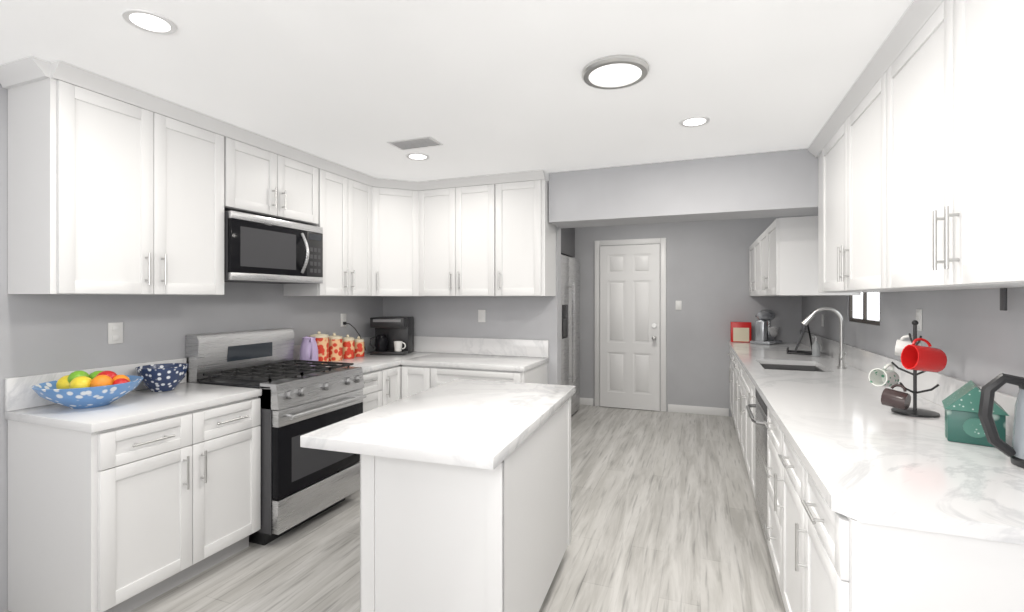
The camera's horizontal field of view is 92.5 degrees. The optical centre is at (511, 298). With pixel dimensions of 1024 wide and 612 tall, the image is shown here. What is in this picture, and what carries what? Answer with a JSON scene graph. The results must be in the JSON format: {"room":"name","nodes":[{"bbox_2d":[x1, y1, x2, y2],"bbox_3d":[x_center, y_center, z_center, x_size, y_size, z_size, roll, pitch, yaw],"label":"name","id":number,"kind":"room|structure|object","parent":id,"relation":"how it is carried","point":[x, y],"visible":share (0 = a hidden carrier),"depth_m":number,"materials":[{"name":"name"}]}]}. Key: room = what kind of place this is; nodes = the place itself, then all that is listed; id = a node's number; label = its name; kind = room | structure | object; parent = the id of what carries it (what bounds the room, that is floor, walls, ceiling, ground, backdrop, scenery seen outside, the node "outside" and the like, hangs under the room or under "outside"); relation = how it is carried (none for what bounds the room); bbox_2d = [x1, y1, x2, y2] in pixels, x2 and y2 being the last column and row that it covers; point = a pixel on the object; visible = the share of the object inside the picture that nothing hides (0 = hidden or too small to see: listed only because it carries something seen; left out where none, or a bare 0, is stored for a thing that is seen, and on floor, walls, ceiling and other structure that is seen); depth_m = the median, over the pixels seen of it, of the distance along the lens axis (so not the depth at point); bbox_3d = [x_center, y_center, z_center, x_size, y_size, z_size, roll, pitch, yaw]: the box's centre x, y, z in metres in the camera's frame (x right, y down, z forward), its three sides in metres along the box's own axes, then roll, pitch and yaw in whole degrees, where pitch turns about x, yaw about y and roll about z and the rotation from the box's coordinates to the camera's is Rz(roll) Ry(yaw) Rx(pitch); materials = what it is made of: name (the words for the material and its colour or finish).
{"room":"kitchen","nodes":[
{"label":"kitchen","id":0,"kind":"room"},
{"bbox_2d":[0,84,382,611],"bbox_3d":[-1.843,0.200,3.653,0.120,2.460,7.740,0,0,21],"label":"wall","id":1,"kind":"structure","parent":0,"point":[46,333],"depth_m":2.68,"materials":[{"name":"grey paint"}]},
{"bbox_2d":[0,60,227,294],"bbox_3d":[-2.005,-0.523,2.572,0.347,1.006,0.826,0,0,21],"label":"upper cabinet","id":2,"kind":"object","parent":1,"relation":"attached to","point":[116,188],"depth_m":2.33,"materials":[{"name":"white wood"}]},
{"bbox_2d":[108,322,122,343],"bbox_3d":[-2.153,0.188,2.663,0.009,0.115,0.072,0,0,21],"label":"electrical outlet","id":3,"kind":"object","parent":1,"relation":"attached to","point":[115,333],"visible":1,"depth_m":2.66,"materials":[{"name":"white plastic"}]},
{"bbox_2d":[4,336,374,411],"bbox_3d":[-1.798,0.440,3.569,0.019,0.149,2.860,0,0,21],"label":"backsplash","id":4,"kind":"structure","parent":1,"relation":"attached to","point":[18,392],"depth_m":2.35,"materials":[{"name":"white stone"}]},
{"bbox_2d":[228,124,319,226],"bbox_3d":[-1.719,-0.786,3.316,0.347,0.481,0.760,0,0,21],"label":"upper cabinet","id":5,"kind":"object","parent":1,"relation":"attached to","point":[267,178],"depth_m":3.20,"materials":[{"name":"white wood"}]},
{"bbox_2d":[224,210,322,283],"bbox_3d":[-1.672,-0.315,3.298,0.447,0.410,0.752,0,0,21],"label":"over-the-range microwave","id":6,"kind":"object","parent":5,"relation":"attached to","point":[261,249],"visible":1,"depth_m":3.16,"materials":[{"name":"grey"}]},
{"bbox_2d":[283,157,371,295],"bbox_3d":[-1.442,-0.523,3.984,0.385,1.006,0.674,0,0,21],"label":"upper cabinet","id":7,"kind":"object","parent":1,"relation":"attached to","point":[345,192],"depth_m":3.86,"materials":[{"name":"white wood"}]},
{"bbox_2d":[340,314,345,326],"bbox_3d":[-1.500,0.192,4.364,0.009,0.115,0.072,0,0,21],"label":"electrical outlet","id":8,"kind":"object","parent":1,"relation":"attached to","point":[342,318],"visible":0.92,"depth_m":4.35,"materials":[{"name":"white plastic"}]},
{"bbox_2d":[372,177,423,296],"bbox_3d":[-1.097,-0.523,4.462,0.687,1.006,0.687,0,0,21],"label":"upper cabinet","id":9,"kind":"object","parent":1,"relation":"attached to","point":[397,205],"depth_m":4.29,"materials":[{"name":"white wood"}]},
{"bbox_2d":[4,405,785,611],"bbox_3d":[0.113,1.480,2.902,4.310,0.100,7.740,0,0,21],"label":"floor","id":10,"kind":"structure","parent":0,"point":[665,517],"depth_m":2.85,"materials":[{"name":"grey wood"}]},
{"bbox_2d":[8,392,261,611],"bbox_3d":[-1.872,0.992,2.521,0.632,0.874,0.826,0,0,21],"label":"base cabinet","id":11,"kind":"object","parent":10,"relation":"on","point":[141,493],"depth_m":2.21,"materials":[{"name":"white wood"}]},
{"bbox_2d":[5,380,261,435],"bbox_3d":[-1.872,0.534,2.515,0.637,0.039,0.839,0,0,21],"label":"countertop","id":12,"kind":"structure","parent":11,"relation":"on","point":[143,403],"depth_m":2.29,"materials":[{"name":"white stone"}]},
{"bbox_2d":[31,371,142,408],"bbox_3d":[-2.029,0.429,2.359,0.410,0.170,0.410,0,0,21],"label":"fruit bowl","id":13,"kind":"object","parent":12,"relation":"on","point":[78,390],"visible":1,"depth_m":2.28,"materials":[{"name":"blue ceramic"}]},
{"bbox_2d":[135,363,188,391],"bbox_3d":[-1.960,0.446,2.750,0.246,0.136,0.246,0,0,21],"label":"bowl","id":14,"kind":"object","parent":12,"relation":"on","point":[163,377],"visible":0.96,"depth_m":2.69,"materials":[{"name":"blue ceramic"}]},
{"bbox_2d":[186,328,365,544],"bbox_3d":[-1.503,0.828,3.233,0.808,1.205,0.754,0,0,21],"label":"range","id":15,"kind":"object","parent":10,"relation":"on","point":[300,485],"visible":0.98,"depth_m":3.02,"materials":[{"name":"grey metal"}]},
{"bbox_2d":[362,368,383,412],"bbox_3d":[-1.370,0.992,3.829,0.632,0.874,0.436,0,0,21],"label":"base cabinet","id":16,"kind":"object","parent":10,"relation":"on","point":[373,389],"depth_m":3.76,"materials":[{"name":"white wood"}]},
{"bbox_2d":[384,364,403,404],"bbox_3d":[-1.235,0.992,4.086,0.699,0.874,0.264,0,0,21],"label":"base cabinet","id":17,"kind":"object","parent":10,"relation":"on","point":[394,374],"depth_m":4.01,"materials":[{"name":"white wood"}]},
{"bbox_2d":[404,364,435,397],"bbox_3d":[-0.674,0.992,4.308,0.364,0.874,0.674,0,0,21],"label":"base cabinet","id":18,"kind":"object","parent":10,"relation":"on","point":[418,378],"depth_m":4.03,"materials":[{"name":"white wood"}]},
{"bbox_2d":[296,352,427,371],"bbox_3d":[-1.222,0.534,4.208,0.637,0.039,1.254,0,0,21],"label":"countertop","id":19,"kind":"structure","parent":18,"relation":"on","point":[367,362],"depth_m":4.07,"materials":[{"name":"white stone"}]},
{"bbox_2d":[299,336,317,365],"bbox_3d":[-1.546,0.402,3.742,0.196,0.224,0.157,0,0,21],"label":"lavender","id":20,"kind":"object","parent":19,"relation":"on","point":[309,349],"visible":0.83,"depth_m":3.71,"materials":[{"name":"purple fabric"}]},
{"bbox_2d":[309,331,333,363],"bbox_3d":[-1.540,0.388,3.912,0.146,0.253,0.146,0,0,12],"label":"canister","id":21,"kind":"object","parent":19,"relation":"on","point":[325,343],"depth_m":3.88,"materials":[{"name":"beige ceramic"}]},
{"bbox_2d":[334,333,346,360],"bbox_3d":[-1.478,0.401,4.075,0.130,0.228,0.130,0,0,12],"label":"canister","id":22,"kind":"object","parent":19,"relation":"on","point":[334,347],"depth_m":4.05,"materials":[{"name":"beige ceramic"}]},
{"bbox_2d":[347,335,358,358],"bbox_3d":[-1.419,0.413,4.229,0.115,0.203,0.115,0,0,12],"label":"canister set","id":23,"kind":"object","parent":19,"relation":"on","point":[352,344],"depth_m":4.21,"materials":[{"name":"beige ceramic"}]},
{"bbox_2d":[359,337,363,356],"bbox_3d":[-1.366,0.424,4.365,0.099,0.178,0.099,0,0,-24],"label":"canister set","id":24,"kind":"object","parent":19,"relation":"on","point":[361,341],"depth_m":4.33,"materials":[{"name":"beige ceramic"}]},
{"bbox_2d":[370,316,413,354],"bbox_3d":[-1.122,0.344,4.591,0.322,0.340,0.308,0,0,6],"label":"coffee maker","id":25,"kind":"object","parent":19,"relation":"on","point":[394,335],"visible":0.98,"depth_m":4.49,"materials":[{"name":"black plastic"}]},
{"bbox_2d":[343,322,365,350],"bbox_3d":[-1.416,0.344,4.415,0.116,0.274,0.180,0,0,21],"label":"cord","id":26,"kind":"object","parent":25,"relation":"attached to","point":[344,323],"visible":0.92,"depth_m":4.39,"materials":[{"name":"black plastic"}]},
{"bbox_2d":[360,403,570,611],"bbox_3d":[-0.120,0.986,2.273,0.619,0.888,1.146,0,0,21],"label":"kitchen island","id":27,"kind":"object","parent":10,"relation":"on","point":[465,495],"depth_m":1.78,"materials":[{"name":"white wood"}]},
{"bbox_2d":[300,379,575,474],"bbox_3d":[-0.203,0.519,2.290,0.806,0.042,1.362,0,0,21],"label":"island countertop","id":28,"kind":"structure","parent":27,"relation":"on","point":[457,424],"depth_m":1.92,"materials":[{"name":"white stone"}]},
{"bbox_2d":[436,360,547,385],"bbox_3d":[-0.206,0.992,4.151,0.870,0.874,0.633,0,0,21],"label":"base cabinet","id":29,"kind":"object","parent":10,"relation":"on","point":[539,375],"depth_m":3.87,"materials":[{"name":"white wood"}]},
{"bbox_2d":[400,352,547,371],"bbox_3d":[-0.303,0.534,4.185,1.095,0.039,0.638,0,0,21],"label":"countertop","id":30,"kind":"structure","parent":29,"relation":"on","point":[453,359],"depth_m":4.07,"materials":[{"name":"white stone"}]},
{"bbox_2d":[561,254,579,415],"bbox_3d":[0.362,0.470,5.929,0.846,1.920,0.930,0,0,21],"label":"refrigerator","id":31,"kind":"object","parent":10,"relation":"on","point":[570,320],"visible":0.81,"depth_m":5.73,"materials":[{"name":"grey metal"}]},
{"bbox_2d":[727,346,734,423],"bbox_3d":[2.771,0.992,5.221,0.762,0.874,1.258,0,0,21],"label":"base cabinet","id":32,"kind":"object","parent":10,"relation":"on","point":[732,356],"depth_m":5.35,"materials":[{"name":"white wood"}]},
{"bbox_2d":[739,386,746,467],"bbox_3d":[2.226,1.109,3.801,0.762,0.640,0.992,0,0,21],"label":"base cabinet","id":33,"kind":"object","parent":10,"relation":"on","point":[742,389],"depth_m":3.96,"materials":[{"name":"white wood"}]},
{"bbox_2d":[747,378,762,496],"bbox_3d":[2.005,0.992,3.224,0.762,0.874,0.367,0,0,21],"label":"base cabinet","id":34,"kind":"object","parent":10,"relation":"on","point":[751,396],"depth_m":3.42,"materials":[{"name":"white wood"}]},
{"bbox_2d":[746,388,767,544],"bbox_3d":[1.742,0.994,2.802,0.706,0.872,0.594,0,0,21],"label":"dishwasher","id":35,"kind":"object","parent":10,"relation":"on","point":[760,418],"visible":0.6,"depth_m":2.86,"materials":[{"name":"silver metal"}]},
{"bbox_2d":[764,410,778,584],"bbox_3d":[1.621,0.992,2.223,0.762,0.874,0.557,0,0,21],"label":"base cabinet","id":36,"kind":"object","parent":10,"relation":"on","point":[772,469],"depth_m":2.42,"materials":[{"name":"white wood"}]},
{"bbox_2d":[779,430,794,611],"bbox_3d":[1.442,0.992,1.759,0.762,0.874,0.562,0,0,21],"label":"base cabinet","id":37,"kind":"object","parent":10,"relation":"on","point":[786,455],"depth_m":2.06,"materials":[{"name":"white wood"}]},
{"bbox_2d":[735,358,846,438],"bbox_3d":[2.475,0.992,4.449,0.762,0.874,0.644,0,0,21],"label":"base cabinet","id":38,"kind":"object","parent":10,"relation":"on","point":[740,367],"depth_m":4.11,"materials":[{"name":"white wood"}]},
{"bbox_2d":[728,342,846,365],"bbox_3d":[2.657,0.534,4.944,0.777,0.039,1.856,0,0,21],"label":"countertop","id":39,"kind":"structure","parent":38,"relation":"on","point":[773,354],"depth_m":4.43,"materials":[{"name":"white stone"}]},
{"bbox_2d":[730,322,750,341],"bbox_3d":[2.713,0.397,5.812,0.220,0.235,0.123,0,0,21],"label":"box","id":40,"kind":"object","parent":39,"relation":"on","point":[740,331],"visible":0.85,"depth_m":5.76,"materials":[{"name":"red cardboard"}]},
{"bbox_2d":[750,309,781,344],"bbox_3d":[2.911,0.318,5.611,0.352,0.391,0.220,0,0,-39],"label":"stand mixer","id":41,"kind":"object","parent":39,"relation":"on","point":[766,333],"visible":1,"depth_m":5.52,"materials":[{"name":"silver metal"}]},
{"bbox_2d":[787,313,811,354],"bbox_3d":[2.707,0.323,4.596,0.223,0.382,0.270,0,0,31],"label":"tablet stand","id":42,"kind":"object","parent":39,"relation":"on","point":[795,351],"visible":0.73,"depth_m":4.52,"materials":[{"name":"grey metal"}]},
{"bbox_2d":[812,336,819,356],"bbox_3d":[2.694,0.425,4.343,0.067,0.177,0.064,0,0,21],"label":"soap bottle","id":43,"kind":"object","parent":39,"relation":"on","point":[815,348],"visible":1,"depth_m":4.32,"materials":[{"name":"white"}]},
{"bbox_2d":[795,458,1023,611],"bbox_3d":[1.287,0.992,1.355,0.762,0.874,0.552,0,0,21],"label":"base cabinet","id":44,"kind":"object","parent":10,"relation":"on","point":[840,566],"depth_m":1.20,"materials":[{"name":"white wood"}]},
{"bbox_2d":[747,366,1023,545],"bbox_3d":[1.636,0.534,2.284,0.777,0.039,2.562,0,0,21],"label":"countertop","id":45,"kind":"structure","parent":44,"relation":"on","point":[872,464],"depth_m":1.54,"materials":[{"name":"white stone"}]},
{"bbox_2d":[802,307,846,368],"bbox_3d":[2.317,0.288,3.635,0.284,0.452,0.108,0,0,21],"label":"faucet","id":46,"kind":"object","parent":45,"relation":"on","point":[841,355],"visible":1,"depth_m":3.61,"materials":[{"name":"silver metal"}]},
{"bbox_2d":[869,320,946,417],"bbox_3d":[1.769,0.305,2.202,0.244,0.417,0.349,0,0,21],"label":"mug tree","id":47,"kind":"object","parent":45,"relation":"on","point":[915,354],"visible":1,"depth_m":2.15,"materials":[{"name":"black ceramic"}]},
{"bbox_2d":[942,380,1008,446],"bbox_3d":[1.682,0.411,1.786,0.166,0.205,0.182,0,0,39],"label":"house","id":48,"kind":"object","parent":45,"relation":"on","point":[963,424],"visible":0.83,"depth_m":1.73,"materials":[{"name":"green ceramic"}]},
{"bbox_2d":[978,373,1023,467],"bbox_3d":[1.590,0.374,1.500,0.240,0.281,0.164,0,0,21],"label":"electric kettle","id":49,"kind":"object","parent":45,"relation":"on","point":[1015,452],"visible":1,"depth_m":1.53,"materials":[{"name":"black plastic"}]},
{"bbox_2d":[0,0,913,181],"bbox_3d":[0.113,-1.069,2.902,4.310,0.122,7.740,0,0,21],"label":"ceiling","id":50,"kind":"structure","parent":0,"point":[481,87],"depth_m":2.19,"materials":[{"name":"white paint"}]},
{"bbox_2d":[122,9,177,34],"bbox_3d":[-1.346,-1.026,1.823,0.168,0.006,0.168,0,0,21],"label":"recessed light","id":51,"kind":"object","parent":50,"relation":"in","point":[149,21],"visible":1,"depth_m":1.82,"materials":[{"name":"white plastic"}]},
{"bbox_2d":[387,136,442,149],"bbox_3d":[-0.640,-1.025,3.245,0.320,0.010,0.180,0,0,21],"label":"ceiling vent","id":52,"kind":"object","parent":50,"relation":"in","point":[419,142],"visible":1,"depth_m":3.23,"materials":[{"name":"white metal"}]},
{"bbox_2d":[406,153,428,159],"bbox_3d":[-0.683,-1.026,3.551,0.168,0.006,0.168,0,0,21],"label":"recessed light","id":53,"kind":"object","parent":50,"relation":"in","point":[416,156],"visible":0.98,"depth_m":3.54,"materials":[{"name":"white plastic"}]},
{"bbox_2d":[561,228,574,256],"bbox_3d":[0.377,-0.778,5.934,0.550,0.496,0.970,0,0,21],"label":"upper cabinet","id":54,"kind":"object","parent":50,"relation":"attached to","point":[568,242],"visible":0.14,"depth_m":5.98,"materials":[{"name":"grey"}]},
{"bbox_2d":[679,116,709,126],"bbox_3d":[1.061,-1.026,2.849,0.168,0.006,0.168,0,0,21],"label":"recessed light","id":55,"kind":"object","parent":50,"relation":"in","point":[695,121],"visible":0.96,"depth_m":2.84,"materials":[{"name":"white plastic"}]},
{"bbox_2d":[383,181,560,384],"bbox_3d":[-0.430,0.200,4.642,1.810,2.460,0.120,0,0,21],"label":"wall","id":56,"kind":"structure","parent":0,"point":[525,317],"depth_m":4.48,"materials":[{"name":"grey paint"}]},
{"bbox_2d":[424,173,503,295],"bbox_3d":[-0.427,-0.523,4.367,0.852,1.006,0.385,0,0,21],"label":"upper cabinet","id":57,"kind":"object","parent":56,"relation":"attached to","point":[464,216],"depth_m":4.20,"materials":[{"name":"white wood"}]},
{"bbox_2d":[414,336,547,355],"bbox_3d":[-0.481,0.440,4.584,1.713,0.149,0.020,0,0,21],"label":"backsplash","id":58,"kind":"structure","parent":56,"relation":"attached to","point":[482,346],"depth_m":4.49,"materials":[{"name":"white stone"}]},
{"bbox_2d":[478,310,484,321],"bbox_3d":[-0.279,0.161,4.514,0.072,0.115,0.009,0,0,21],"label":"electrical outlet","id":59,"kind":"object","parent":56,"relation":"attached to","point":[481,315],"visible":1,"depth_m":4.51,"materials":[{"name":"white plastic"}]},
{"bbox_2d":[504,170,555,295],"bbox_3d":[0.091,-0.523,4.189,0.494,1.006,0.347,0,0,21],"label":"upper cabinet","id":60,"kind":"object","parent":56,"relation":"attached to","point":[529,236],"depth_m":4.01,"materials":[{"name":"white wood"}]},
{"bbox_2d":[549,148,817,227],"bbox_3d":[1.423,-0.828,3.792,2.260,0.405,0.380,0,0,21],"label":"header beam","id":61,"kind":"structure","parent":0,"point":[783,183],"depth_m":3.65,"materials":[{"name":"grey paint"}]},
{"bbox_2d":[571,216,801,415],"bbox_3d":[1.478,0.200,6.459,4.070,2.460,0.120,0,0,21],"label":"wall","id":62,"kind":"structure","parent":0,"point":[707,273],"depth_m":6.07,"materials":[{"name":"grey paint"}]},
{"bbox_2d":[580,398,592,405],"bbox_3d":[0.885,1.383,6.615,0.430,0.095,0.013,0,0,21],"label":"baseboard","id":63,"kind":"structure","parent":62,"relation":"attached to","point":[583,401],"depth_m":6.56,"materials":[{"name":"white wood"}]},
{"bbox_2d":[594,238,665,411],"bbox_3d":[1.508,0.331,6.317,0.913,2.198,0.121,0,0,21],"label":"door","id":64,"kind":"structure","parent":62,"relation":"in","point":[629,323],"depth_m":6.32,"materials":[{"name":"white wood"}]},
{"bbox_2d":[676,301,681,309],"bbox_3d":[2.092,0.085,6.153,0.072,0.115,0.009,0,0,21],"label":"light switch","id":65,"kind":"object","parent":62,"relation":"attached to","point":[678,305],"visible":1,"depth_m":6.15,"materials":[{"name":"white plastic"}]},
{"bbox_2d":[668,404,728,415],"bbox_3d":[2.301,1.383,6.071,0.705,0.095,0.013,0,0,21],"label":"baseboard","id":66,"kind":"structure","parent":62,"relation":"attached to","point":[691,409],"depth_m":6.06,"materials":[{"name":"white wood"}]},
{"bbox_2d":[802,215,1023,396],"bbox_3d":[2.068,0.200,2.152,0.120,2.460,7.740,0,0,21],"label":"wall","id":67,"kind":"structure","parent":0,"point":[976,336],"depth_m":2.29,"materials":[{"name":"grey paint"}]},
{"bbox_2d":[749,239,756,295],"bbox_3d":[2.885,-0.323,5.218,0.547,0.596,1.182,0,0,21],"label":"upper cabinet","id":68,"kind":"object","parent":67,"relation":"attached to","point":[753,248],"depth_m":5.48,"materials":[{"name":"white wood"}]},
{"bbox_2d":[757,216,860,295],"bbox_3d":[2.507,-0.323,4.234,0.547,0.596,1.182,0,0,21],"label":"upper cabinet","id":69,"kind":"object","parent":67,"relation":"attached to","point":[783,256],"depth_m":3.75,"materials":[{"name":"white wood"}]},
{"bbox_2d":[812,148,819,292],"bbox_3d":[2.189,-0.500,3.152,0.367,0.920,0.258,0,0,21],"label":"upper cabinet","id":70,"kind":"object","parent":67,"relation":"attached to","point":[817,154],"depth_m":3.30,"materials":[{"name":"white wood"}]},
{"bbox_2d":[821,314,823,326],"bbox_3d":[2.975,0.210,4.696,0.009,0.115,0.072,0,0,21],"label":"electrical outlet","id":71,"kind":"object","parent":67,"relation":"attached to","point":[822,319],"visible":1,"depth_m":4.68,"materials":[{"name":"white plastic"}]},
{"bbox_2d":[820,64,875,292],"bbox_3d":[1.944,-0.533,2.514,0.367,0.986,1.232,0,0,21],"label":"upper cabinet","id":72,"kind":"object","parent":67,"relation":"attached to","point":[848,144],"depth_m":2.55,"materials":[{"name":"white wood"}]},
{"bbox_2d":[849,292,879,324],"bbox_3d":[2.562,-0.005,3.548,0.028,0.366,0.736,0,0,21],"label":"window","id":73,"kind":"structure","parent":67,"relation":"in","point":[864,307],"depth_m":3.54,"materials":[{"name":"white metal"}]},
{"bbox_2d":[800,330,1016,437],"bbox_3d":[2.437,0.440,3.314,0.019,0.149,5.058,0,0,21],"label":"backsplash","id":74,"kind":"structure","parent":67,"relation":"attached to","point":[864,360],"depth_m":2.70,"materials":[{"name":"white stone"}]},
{"bbox_2d":[916,309,921,330],"bbox_3d":[2.181,0.115,2.628,0.009,0.115,0.072,0,0,21],"label":"electrical outlet","id":75,"kind":"object","parent":67,"relation":"attached to","point":[919,317],"visible":0.77,"depth_m":2.62,"materials":[{"name":"white plastic"}]},
{"bbox_2d":[876,0,1023,291],"bbox_3d":[1.536,-0.533,1.451,0.367,0.986,1.294,0,0,21],"label":"upper cabinet","id":76,"kind":"object","parent":67,"relation":"attached to","point":[916,147],"depth_m":1.52,"materials":[{"name":"white wood"}]},
{"bbox_2d":[1000,288,1006,310],"bbox_3d":[1.831,0.003,1.825,0.010,0.084,0.030,0,0,21],"label":"hook","id":77,"kind":"object","parent":76,"relation":"attached to","point":[1003,299],"visible":1,"depth_m":1.82,"materials":[{"name":"grey metal"}]}
]}

